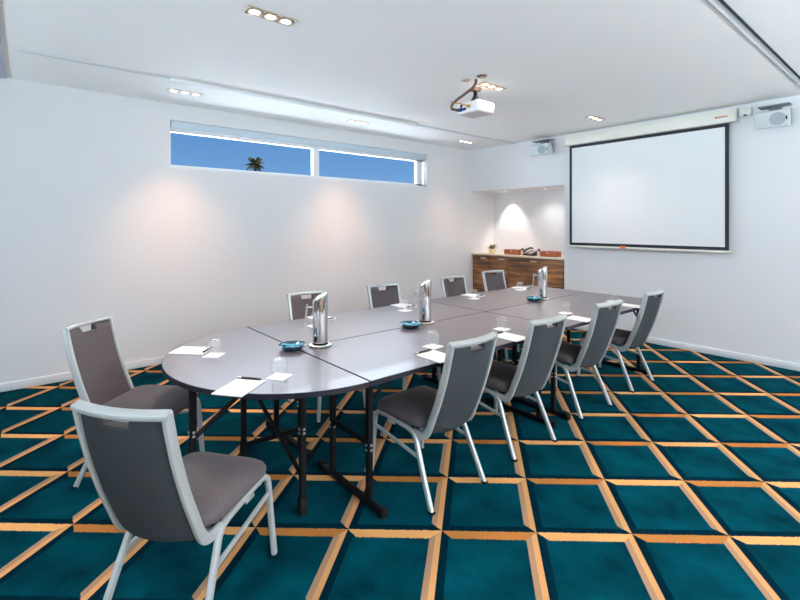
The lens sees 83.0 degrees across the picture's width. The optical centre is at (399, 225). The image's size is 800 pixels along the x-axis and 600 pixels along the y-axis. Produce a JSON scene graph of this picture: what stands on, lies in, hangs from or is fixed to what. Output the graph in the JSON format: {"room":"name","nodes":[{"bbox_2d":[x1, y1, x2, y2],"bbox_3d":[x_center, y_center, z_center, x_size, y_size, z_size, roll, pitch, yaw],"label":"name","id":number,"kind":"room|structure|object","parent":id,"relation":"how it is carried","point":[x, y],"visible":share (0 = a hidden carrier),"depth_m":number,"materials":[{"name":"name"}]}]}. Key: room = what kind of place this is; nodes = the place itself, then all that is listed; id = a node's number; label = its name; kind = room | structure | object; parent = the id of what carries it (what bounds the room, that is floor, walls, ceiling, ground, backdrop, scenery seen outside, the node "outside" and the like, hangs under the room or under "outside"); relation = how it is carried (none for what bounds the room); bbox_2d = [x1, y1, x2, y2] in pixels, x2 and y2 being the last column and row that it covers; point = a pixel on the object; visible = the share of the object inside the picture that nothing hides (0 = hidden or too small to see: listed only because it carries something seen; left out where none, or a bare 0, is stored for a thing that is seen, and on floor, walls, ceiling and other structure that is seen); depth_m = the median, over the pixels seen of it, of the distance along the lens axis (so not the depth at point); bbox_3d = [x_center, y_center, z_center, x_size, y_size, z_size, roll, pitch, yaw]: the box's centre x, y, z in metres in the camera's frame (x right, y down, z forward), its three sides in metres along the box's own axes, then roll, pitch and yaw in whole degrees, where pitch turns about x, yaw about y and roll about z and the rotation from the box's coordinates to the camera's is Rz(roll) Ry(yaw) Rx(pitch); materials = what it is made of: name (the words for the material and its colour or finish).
{"room":"conference room","nodes":[
{"label":"conference room","id":0,"kind":"room"},
{"bbox_2d":[0,78,493,383],"bbox_3d":[-3.741,0.080,3.959,14.250,2.800,0.160,0,0,-39],"label":"wall","id":1,"kind":"structure","parent":0,"point":[96,220],"depth_m":4.89,"materials":[{"name":"white paint"}]},
{"bbox_2d":[0,37,6,78],"bbox_3d":[-3.136,-1.314,2.829,0.950,0.012,2.353,0,0,-39],"label":"trim","id":2,"kind":"structure","parent":1,"relation":"attached to","point":[2,65],"depth_m":3.70,"materials":[{"name":"white paint"}]},
{"bbox_2d":[0,356,164,391],"bbox_3d":[-3.958,1.442,3.668,13.546,0.075,0.014,0,0,-39],"label":"baseboard","id":3,"kind":"structure","parent":1,"relation":"attached to","point":[20,384],"depth_m":4.23,"materials":[{"name":"white paint"}]},
{"bbox_2d":[170,129,423,185],"bbox_3d":[-1.079,-0.885,6.154,3.782,0.514,0.072,0,0,-39],"label":"window","id":4,"kind":"structure","parent":1,"relation":"in","point":[418,164],"depth_m":6.06,"materials":[{"name":"white"}]},
{"bbox_2d":[170,120,425,160],"bbox_3d":[-1.047,-1.093,6.115,3.766,0.094,0.047,0,0,-39],"label":"roller blind","id":5,"kind":"object","parent":4,"relation":"attached to","point":[174,125],"visible":0.96,"depth_m":5.75,"materials":[{"name":"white fabric"}]},
{"bbox_2d":[0,329,799,599],"bbox_3d":[0.131,1.510,-0.828,14.350,0.060,12.754,0,0,-39],"label":"floor","id":6,"kind":"structure","parent":0,"point":[686,487],"depth_m":2.40,"materials":[{"name":"carpet"}]},
{"bbox_2d":[60,316,205,488],"bbox_3d":[-1.619,1.038,2.745,0.677,0.897,0.454,0,0,5],"label":"chair","id":7,"kind":"object","parent":6,"relation":"on","point":[100,375],"visible":0.69,"depth_m":2.73,"materials":[{"name":"grey fabric"}]},
{"bbox_2d":[70,399,278,599],"bbox_3d":[-0.843,1.038,1.759,0.454,0.897,0.677,0,0,13],"label":"chair","id":8,"kind":"object","parent":6,"relation":"on","point":[138,470],"visible":1,"depth_m":1.54,"materials":[{"name":"grey fabric"}]},
{"bbox_2d":[162,327,369,516],"bbox_3d":[-0.902,1.110,2.491,0.707,0.740,1.520,0,0,-40],"label":"round table","id":9,"kind":"object","parent":6,"relation":"on","point":[248,352],"visible":0.77,"depth_m":2.32,"materials":[{"name":"grey laminate"}]},
{"bbox_2d":[168,346,214,354],"bbox_3d":[-1.226,0.738,2.663,0.210,0.005,0.148,0,0,6],"label":"notepad","id":10,"kind":"object","parent":9,"relation":"on","point":[190,350],"visible":1,"depth_m":2.65,"materials":[{"name":"white paper"}]},
{"bbox_2d":[202,352,224,357],"bbox_3d":[-1.057,0.739,2.568,0.094,0.003,0.094,0,0,5],"label":"coaster","id":11,"kind":"object","parent":9,"relation":"on","point":[211,354],"visible":1,"depth_m":2.56,"materials":[{"name":"white paper"}]},
{"bbox_2d":[211,378,265,396],"bbox_3d":[-0.730,0.738,2.060,0.148,0.005,0.210,0,0,13],"label":"notepad","id":12,"kind":"object","parent":9,"relation":"on","point":[238,387],"visible":1,"depth_m":2.05,"materials":[{"name":"white paper"}]},
{"bbox_2d":[237,376,261,379],"bbox_3d":[-0.718,0.730,2.156,0.130,0.010,0.010,0,0,13],"label":"pen","id":13,"kind":"object","parent":12,"relation":"on","point":[239,377],"visible":1,"depth_m":2.15,"materials":[{"name":"black plastic"}]},
{"bbox_2d":[266,373,291,380],"bbox_3d":[-0.588,0.739,2.203,0.094,0.003,0.094,0,0,16],"label":"coaster","id":14,"kind":"object","parent":9,"relation":"on","point":[276,376],"visible":1,"depth_m":2.20,"materials":[{"name":"white paper"}]},
{"bbox_2d":[278,340,306,351],"bbox_3d":[-0.640,0.723,2.691,0.166,0.034,0.166,0,0,-39],"label":"dish","id":15,"kind":"object","parent":9,"relation":"on","point":[288,349],"visible":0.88,"depth_m":2.66,"materials":[{"name":"teal glass"}]},
{"bbox_2d":[286,290,364,423],"bbox_3d":[-0.642,1.038,3.764,0.454,0.897,0.677,0,0,-38],"label":"chair","id":16,"kind":"object","parent":6,"relation":"on","point":[296,304],"visible":0.2,"depth_m":3.90,"materials":[{"name":"grey fabric"}]},
{"bbox_2d":[248,301,483,459],"bbox_3d":[-0.194,1.110,3.588,1.777,0.740,0.755,0,0,-40],"label":"folding table","id":17,"kind":"object","parent":6,"relation":"on","point":[350,324],"visible":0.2,"depth_m":3.37,"materials":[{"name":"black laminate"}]},
{"bbox_2d":[392,303,416,307],"bbox_3d":[0.034,0.738,4.146,0.148,0.005,0.210,0,0,-39],"label":"notepad","id":18,"kind":"object","parent":17,"relation":"on","point":[402,305],"visible":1,"depth_m":4.14,"materials":[{"name":"white paper"}]},
{"bbox_3d":[0.192,0.734,3.427,0.140,0.012,0.140,0,0,-39],"label":"saucer","id":19,"kind":"object","parent":17,"relation":"on","visible":0},
{"bbox_2d":[412,280,431,322],"bbox_3d":[0.165,0.569,3.436,0.152,0.317,0.095,0,0,19],"label":"water jug","id":20,"kind":"object","parent":19,"relation":"on","point":[424,291],"visible":1,"depth_m":3.39,"materials":[{"name":"silver metal"}]},
{"bbox_2d":[366,283,440,390],"bbox_3d":[0.008,1.038,4.273,0.454,0.897,0.677,0,0,-37],"label":"chair","id":21,"kind":"object","parent":6,"relation":"on","point":[391,295],"visible":0.24,"depth_m":4.46,"materials":[{"name":"grey fabric"}]},
{"bbox_2d":[300,312,566,519],"bbox_3d":[0.296,1.110,3.007,1.777,0.740,0.755,0,0,-40],"label":"folding table","id":22,"kind":"object","parent":6,"relation":"on","point":[383,357],"visible":0.66,"depth_m":2.64,"materials":[{"name":"grey laminate"}]},
{"bbox_2d":[309,342,331,347],"bbox_3d":[-0.490,0.734,2.776,0.140,0.012,0.140,0,0,-39],"label":"saucer","id":23,"kind":"object","parent":22,"relation":"on","point":[329,343],"visible":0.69,"depth_m":2.74,"materials":[{"name":"white ceramic"}]},
{"bbox_2d":[304,292,327,345],"bbox_3d":[-0.518,0.569,2.780,0.152,0.317,0.095,0,0,8],"label":"water jug","id":24,"kind":"object","parent":23,"relation":"on","point":[320,303],"visible":1,"depth_m":2.74,"materials":[{"name":"silver metal"}]},
{"bbox_2d":[399,321,421,328],"bbox_3d":[0.077,0.723,3.268,0.166,0.034,0.166,0,0,-39],"label":"dish","id":25,"kind":"object","parent":22,"relation":"on","point":[420,323],"visible":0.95,"depth_m":3.22,"materials":[{"name":"blue ceramic"}]},
{"bbox_2d":[414,350,445,362],"bbox_3d":[0.205,0.738,2.545,0.148,0.005,0.210,0,0,-39],"label":"notepad","id":26,"kind":"object","parent":22,"relation":"on","point":[433,355],"visible":0.76,"depth_m":2.55,"materials":[{"name":"white paper"}]},
{"bbox_2d":[415,349,431,353],"bbox_3d":[0.137,0.730,2.612,0.130,0.010,0.010,0,0,-39],"label":"pen","id":27,"kind":"object","parent":26,"relation":"on","point":[428,349],"visible":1,"depth_m":2.60,"materials":[{"name":"black plastic"}]},
{"bbox_2d":[422,343,443,349],"bbox_3d":[0.201,0.739,2.755,0.094,0.003,0.094,0,0,42],"label":"coaster","id":28,"kind":"object","parent":22,"relation":"on","point":[430,346],"visible":1,"depth_m":2.75,"materials":[{"name":"white paper"}]},
{"bbox_2d":[493,327,510,330],"bbox_3d":[0.725,0.739,3.212,0.094,0.003,0.094,0,0,45],"label":"coaster","id":29,"kind":"object","parent":22,"relation":"on","point":[498,328],"visible":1,"depth_m":3.19,"materials":[{"name":"white paper"}]},
{"bbox_2d":[497,332,524,341],"bbox_3d":[0.728,0.738,2.988,0.148,0.005,0.210,0,0,-39],"label":"notepad","id":30,"kind":"object","parent":22,"relation":"on","point":[507,336],"visible":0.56,"depth_m":2.96,"materials":[{"name":"white paper"}]},
{"bbox_2d":[373,331,497,515],"bbox_3d":[0.198,1.038,2.604,0.454,0.897,0.677,0,0,-41],"label":"chair","id":31,"kind":"object","parent":6,"relation":"on","point":[466,369],"visible":0.98,"depth_m":2.43,"materials":[{"name":"grey fabric"}]},
{"bbox_2d":[440,275,508,362],"bbox_3d":[0.785,1.038,4.980,0.454,0.897,0.677,0,0,-38],"label":"chair","id":32,"kind":"object","parent":6,"relation":"on","point":[457,287],"visible":0.23,"depth_m":5.17,"materials":[{"name":"grey fabric"}]},
{"bbox_2d":[473,254,507,292],"bbox_3d":[1.739,0.996,7.872,0.603,0.968,0.746,0,0,-39],"label":"base cabinet","id":33,"kind":"object","parent":6,"relation":"on","point":[481,263],"visible":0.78,"depth_m":7.77,"materials":[{"name":"brown wood"}]},
{"bbox_2d":[481,270,519,352],"bbox_3d":[1.368,1.038,5.642,0.454,0.897,0.677,0,0,-34],"label":"chair","id":34,"kind":"object","parent":6,"relation":"on","point":[497,281],"visible":0.25,"depth_m":5.85,"materials":[{"name":"grey fabric"}]},
{"bbox_2d":[431,285,584,388],"bbox_3d":[1.166,1.110,4.739,1.777,0.740,0.755,0,0,-40],"label":"folding table","id":35,"kind":"object","parent":6,"relation":"on","point":[508,297],"visible":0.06,"depth_m":4.57,"materials":[{"name":"black laminate"}]},
{"bbox_2d":[462,293,481,297],"bbox_3d":[0.765,0.738,4.753,0.148,0.005,0.210,0,0,-39],"label":"notepad","id":36,"kind":"object","parent":35,"relation":"on","point":[469,294],"visible":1,"depth_m":4.73,"materials":[{"name":"white paper"}]},
{"bbox_2d":[511,286,532,289],"bbox_3d":[1.434,0.738,5.309,0.148,0.005,0.210,0,0,-39],"label":"notepad","id":37,"kind":"object","parent":35,"relation":"on","point":[517,287],"visible":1,"depth_m":5.34,"materials":[{"name":"white paper"}]},
{"bbox_2d":[525,296,541,301],"bbox_3d":[1.306,0.723,4.418,0.166,0.034,0.166,0,0,-39],"label":"dish","id":38,"kind":"object","parent":35,"relation":"on","point":[528,299],"visible":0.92,"depth_m":4.37,"materials":[{"name":"blue ceramic"}]},
{"bbox_3d":[1.429,0.734,4.536,0.140,0.012,0.140,0,0,-39],"label":"saucer","id":39,"kind":"object","parent":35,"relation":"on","visible":0},
{"bbox_2d":[532,266,546,298],"bbox_3d":[1.405,0.569,4.550,0.152,0.317,0.095,0,0,31],"label":"water jug","id":40,"kind":"object","parent":39,"relation":"on","point":[542,273],"visible":0.94,"depth_m":4.50,"materials":[{"name":"silver metal"}]},
{"bbox_2d":[454,314,567,461],"bbox_3d":[0.773,1.038,3.122,0.454,0.897,0.677,0,0,-37],"label":"chair","id":41,"kind":"object","parent":6,"relation":"on","point":[542,342],"visible":0.91,"depth_m":2.92,"materials":[{"name":"silver metal"}]},
{"bbox_2d":[508,257,563,288],"bbox_3d":[2.296,0.996,7.194,0.603,0.968,1.001,0,0,-39],"label":"base cabinet","id":42,"kind":"object","parent":6,"relation":"on","point":[521,271],"visible":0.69,"depth_m":7.03,"materials":[{"name":"brown wood"}]},
{"bbox_2d":[472,252,563,259],"bbox_3d":[2.063,0.499,7.478,0.607,0.026,1.773,0,0,-39],"label":"countertop","id":43,"kind":"structure","parent":42,"relation":"on","point":[477,253],"depth_m":7.26,"materials":[{"name":"beige stone"}]},
{"bbox_2d":[487,244,495,252],"bbox_3d":[1.613,0.407,7.872,0.211,0.158,0.213,0,0,-6],"label":"potted plant","id":44,"kind":"object","parent":43,"relation":"on","point":[491,250],"visible":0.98,"depth_m":7.83,"materials":[{"name":"green plant"}]},
{"bbox_2d":[504,249,520,254],"bbox_3d":[1.905,0.444,7.549,0.174,0.084,0.308,0,0,-39],"label":"box","id":45,"kind":"object","parent":43,"relation":"on","point":[506,251],"visible":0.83,"depth_m":7.49,"materials":[{"name":"brown wood"}]},
{"bbox_2d":[523,247,536,255],"bbox_3d":[2.105,0.420,7.261,0.186,0.132,0.200,0,0,-25],"label":"telephone","id":46,"kind":"object","parent":43,"relation":"on","point":[531,252],"visible":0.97,"depth_m":7.25,"materials":[{"name":"black plastic"}]},
{"bbox_2d":[540,251,560,256],"bbox_3d":[2.332,0.444,7.000,0.174,0.084,0.278,0,0,-39],"label":"box","id":47,"kind":"object","parent":43,"relation":"on","point":[542,253],"visible":0.99,"depth_m":6.93,"materials":[{"name":"brown wood"}]},
{"bbox_2d":[487,292,653,420],"bbox_3d":[1.657,1.110,4.159,1.777,0.740,0.755,0,0,-40],"label":"folding table","id":48,"kind":"object","parent":6,"relation":"on","point":[582,304],"visible":0.45,"depth_m":3.97,"materials":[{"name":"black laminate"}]},
{"bbox_2d":[559,311,572,314],"bbox_3d":[1.393,0.739,3.800,0.094,0.003,0.094,0,0,45],"label":"coaster","id":49,"kind":"object","parent":48,"relation":"on","point":[562,312],"visible":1,"depth_m":3.78,"materials":[{"name":"white paper"}]},
{"bbox_2d":[567,315,590,321],"bbox_3d":[1.413,0.738,3.564,0.148,0.005,0.210,0,0,-39],"label":"notepad","id":50,"kind":"object","parent":48,"relation":"on","point":[576,318],"visible":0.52,"depth_m":3.56,"materials":[{"name":"white paper"}]},
{"bbox_2d":[622,303,640,307],"bbox_3d":[2.116,0.738,4.149,0.148,0.005,0.210,0,0,-39],"label":"notepad","id":51,"kind":"object","parent":48,"relation":"on","point":[623,304],"visible":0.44,"depth_m":4.14,"materials":[{"name":"white paper"}]},
{"bbox_2d":[524,299,622,420],"bbox_3d":[1.438,1.038,3.724,0.454,0.897,0.677,0,0,-37],"label":"chair","id":52,"kind":"object","parent":6,"relation":"on","point":[604,319],"visible":0.84,"depth_m":3.51,"materials":[{"name":"silver metal"}]},
{"bbox_2d":[576,289,664,392],"bbox_3d":[2.108,1.038,4.295,0.454,0.897,0.677,0,0,-39],"label":"chair","id":53,"kind":"object","parent":6,"relation":"on","point":[650,306],"visible":0.88,"depth_m":4.08,"materials":[{"name":"silver metal"}]},
{"bbox_2d":[0,0,799,149],"bbox_3d":[0.015,-1.370,-2.025,16.050,0.100,14.454,0,0,-39],"label":"ceiling","id":54,"kind":"structure","parent":0,"point":[560,63],"depth_m":3.52,"materials":[{"name":"white paint"}]},
{"bbox_2d":[166,88,202,96],"bbox_3d":[-2.132,-1.315,4.481,0.320,0.010,0.110,0,0,-39],"label":"recessed light","id":55,"kind":"object","parent":54,"relation":"in","point":[169,89],"visible":1,"depth_m":4.47,"materials":[{"name":"white"}]},
{"bbox_2d":[18,49,515,143],"bbox_3d":[-0.511,-1.303,5.329,6.100,0.034,0.073,0,0,-39],"label":"ceiling track","id":56,"kind":"object","parent":54,"relation":"attached to","point":[172,80],"visible":1,"depth_m":4.53,"materials":[{"name":"white plastic"}]},
{"bbox_2d":[242,5,297,26],"bbox_3d":[-0.817,-1.315,2.850,0.320,0.010,0.110,0,0,-39],"label":"recessed light","id":57,"kind":"object","parent":54,"relation":"in","point":[254,11],"visible":1,"depth_m":2.84,"materials":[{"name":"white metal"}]},
{"bbox_2d":[345,120,370,124],"bbox_3d":[-0.538,-1.315,5.786,0.320,0.010,0.110,0,0,-39],"label":"recessed light","id":58,"kind":"object","parent":54,"relation":"in","point":[351,121],"visible":1,"depth_m":5.78,"materials":[{"name":"white"}]},
{"bbox_2d":[457,140,474,143],"bbox_3d":[1.036,-1.315,7.131,0.320,0.010,0.110,0,0,-39],"label":"recessed light","id":59,"kind":"object","parent":54,"relation":"in","point":[463,141],"visible":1,"depth_m":7.10,"materials":[{"name":"white"}]},
{"bbox_2d":[461,78,470,81],"bbox_3d":[0.599,-1.316,4.105,0.088,0.008,0.088,0,0,-39],"label":"cable grommet","id":60,"kind":"object","parent":54,"relation":"attached to","point":[464,79],"visible":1,"depth_m":4.09,"materials":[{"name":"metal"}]},
{"bbox_2d":[450,79,493,118],"bbox_3d":[0.720,-1.196,4.326,0.378,0.251,0.351,0,0,-39],"label":"projector","id":61,"kind":"object","parent":54,"relation":"hanging from","point":[475,108],"visible":1,"depth_m":4.30,"materials":[{"name":"white plastic"}]},
{"bbox_2d":[476,74,486,77],"bbox_3d":[0.724,-1.314,4.000,0.096,0.012,0.096,0,0,-39],"label":"ceiling sensor","id":62,"kind":"object","parent":54,"relation":"attached to","point":[480,75],"visible":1,"depth_m":3.98,"materials":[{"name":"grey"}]},
{"bbox_2d":[477,81,506,90],"bbox_3d":[0.873,-1.315,4.291,0.320,0.010,0.110,0,0,-39],"label":"recessed light","id":63,"kind":"object","parent":54,"relation":"in","point":[495,87],"visible":1,"depth_m":4.28,"materials":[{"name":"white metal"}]},
{"bbox_2d":[585,115,605,120],"bbox_3d":[2.403,-1.315,5.563,0.320,0.010,0.110,0,0,-39],"label":"recessed light","id":64,"kind":"object","parent":54,"relation":"in","point":[592,117],"visible":1,"depth_m":5.56,"materials":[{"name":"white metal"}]},
{"bbox_2d":[706,0,799,86],"bbox_3d":[0.812,-1.316,1.799,8.540,0.008,0.062,0,0,-39],"label":"track","id":65,"kind":"object","parent":54,"relation":"attached to","point":[723,2],"visible":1,"depth_m":3.13,"materials":[{"name":"grey metal"}]},
{"bbox_2d":[472,95,799,363],"bbox_3d":[5.464,0.080,3.429,0.704,2.800,12.354,0,0,-39],"label":"wall","id":66,"kind":"structure","parent":0,"point":[745,300],"depth_m":5.20,"materials":[{"name":"white paint"}]},
{"bbox_2d":[529,139,553,155],"bbox_3d":[2.129,-1.155,6.762,0.210,0.228,0.326,0,0,-39],"label":"wall speaker","id":67,"kind":"object","parent":66,"relation":"attached to","point":[545,147],"visible":1,"depth_m":6.69,"materials":[{"name":"grey plastic"}]},
{"bbox_2d":[538,145,545,153],"bbox_3d":[2.088,-1.118,6.670,0.030,0.129,0.132,0,0,-39],"label":"grille","id":68,"kind":"object","parent":67,"relation":"attached to","point":[541,148],"depth_m":6.66,"materials":[{"name":"white plastic"}]},
{"bbox_2d":[564,108,738,252],"bbox_3d":[3.040,-0.483,5.719,0.128,1.586,2.032,0,0,-39],"label":"projector screen","id":69,"kind":"object","parent":66,"relation":"attached to","point":[660,185],"visible":0.98,"depth_m":5.59,"materials":[{"name":"white"}]},
{"bbox_2d":[573,325,799,370],"bbox_3d":[5.753,1.442,2.512,0.014,0.075,10.571,0,0,-39],"label":"baseboard","id":70,"kind":"structure","parent":66,"relation":"attached to","point":[723,353],"depth_m":5.07,"materials":[{"name":"white"}]},
{"bbox_2d":[738,107,752,117],"bbox_3d":[3.745,-1.225,4.905,0.074,0.090,0.120,0,0,-39],"label":"junction box","id":71,"kind":"object","parent":66,"relation":"attached to","point":[748,111],"visible":1,"depth_m":4.88,"materials":[{"name":"white plastic"}]},
{"bbox_2d":[754,102,792,129],"bbox_3d":[3.857,-1.115,4.661,0.210,0.238,0.286,0,0,-39],"label":"wall speaker","id":72,"kind":"object","parent":66,"relation":"attached to","point":[776,116],"visible":1,"depth_m":4.61,"materials":[{"name":"grey plastic"}]},
{"bbox_2d":[769,112,785,124],"bbox_3d":[3.816,-1.078,4.569,0.030,0.129,0.132,0,0,-39],"label":"grille","id":73,"kind":"object","parent":72,"relation":"attached to","point":[775,118],"depth_m":4.57,"materials":[{"name":"white plastic"}]},
{"label":"outside","id":74,"kind":"structure","parent":0,"visible":0},
{"bbox_3d":[0.252,7.580,39.050,350.000,0.200,380.000,0,0,-39],"label":"ground","id":75,"kind":"structure","parent":74,"visible":0},
{"bbox_2d":[244,157,264,171],"bbox_3d":[-28.826,-3.062,90.036,4.144,21.115,4.530,0,0,-39],"label":"palm tree","id":76,"kind":"object","parent":75,"relation":"on","point":[253,162],"visible":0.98,"depth_m":89.47,"materials":[{"name":"green plant"}]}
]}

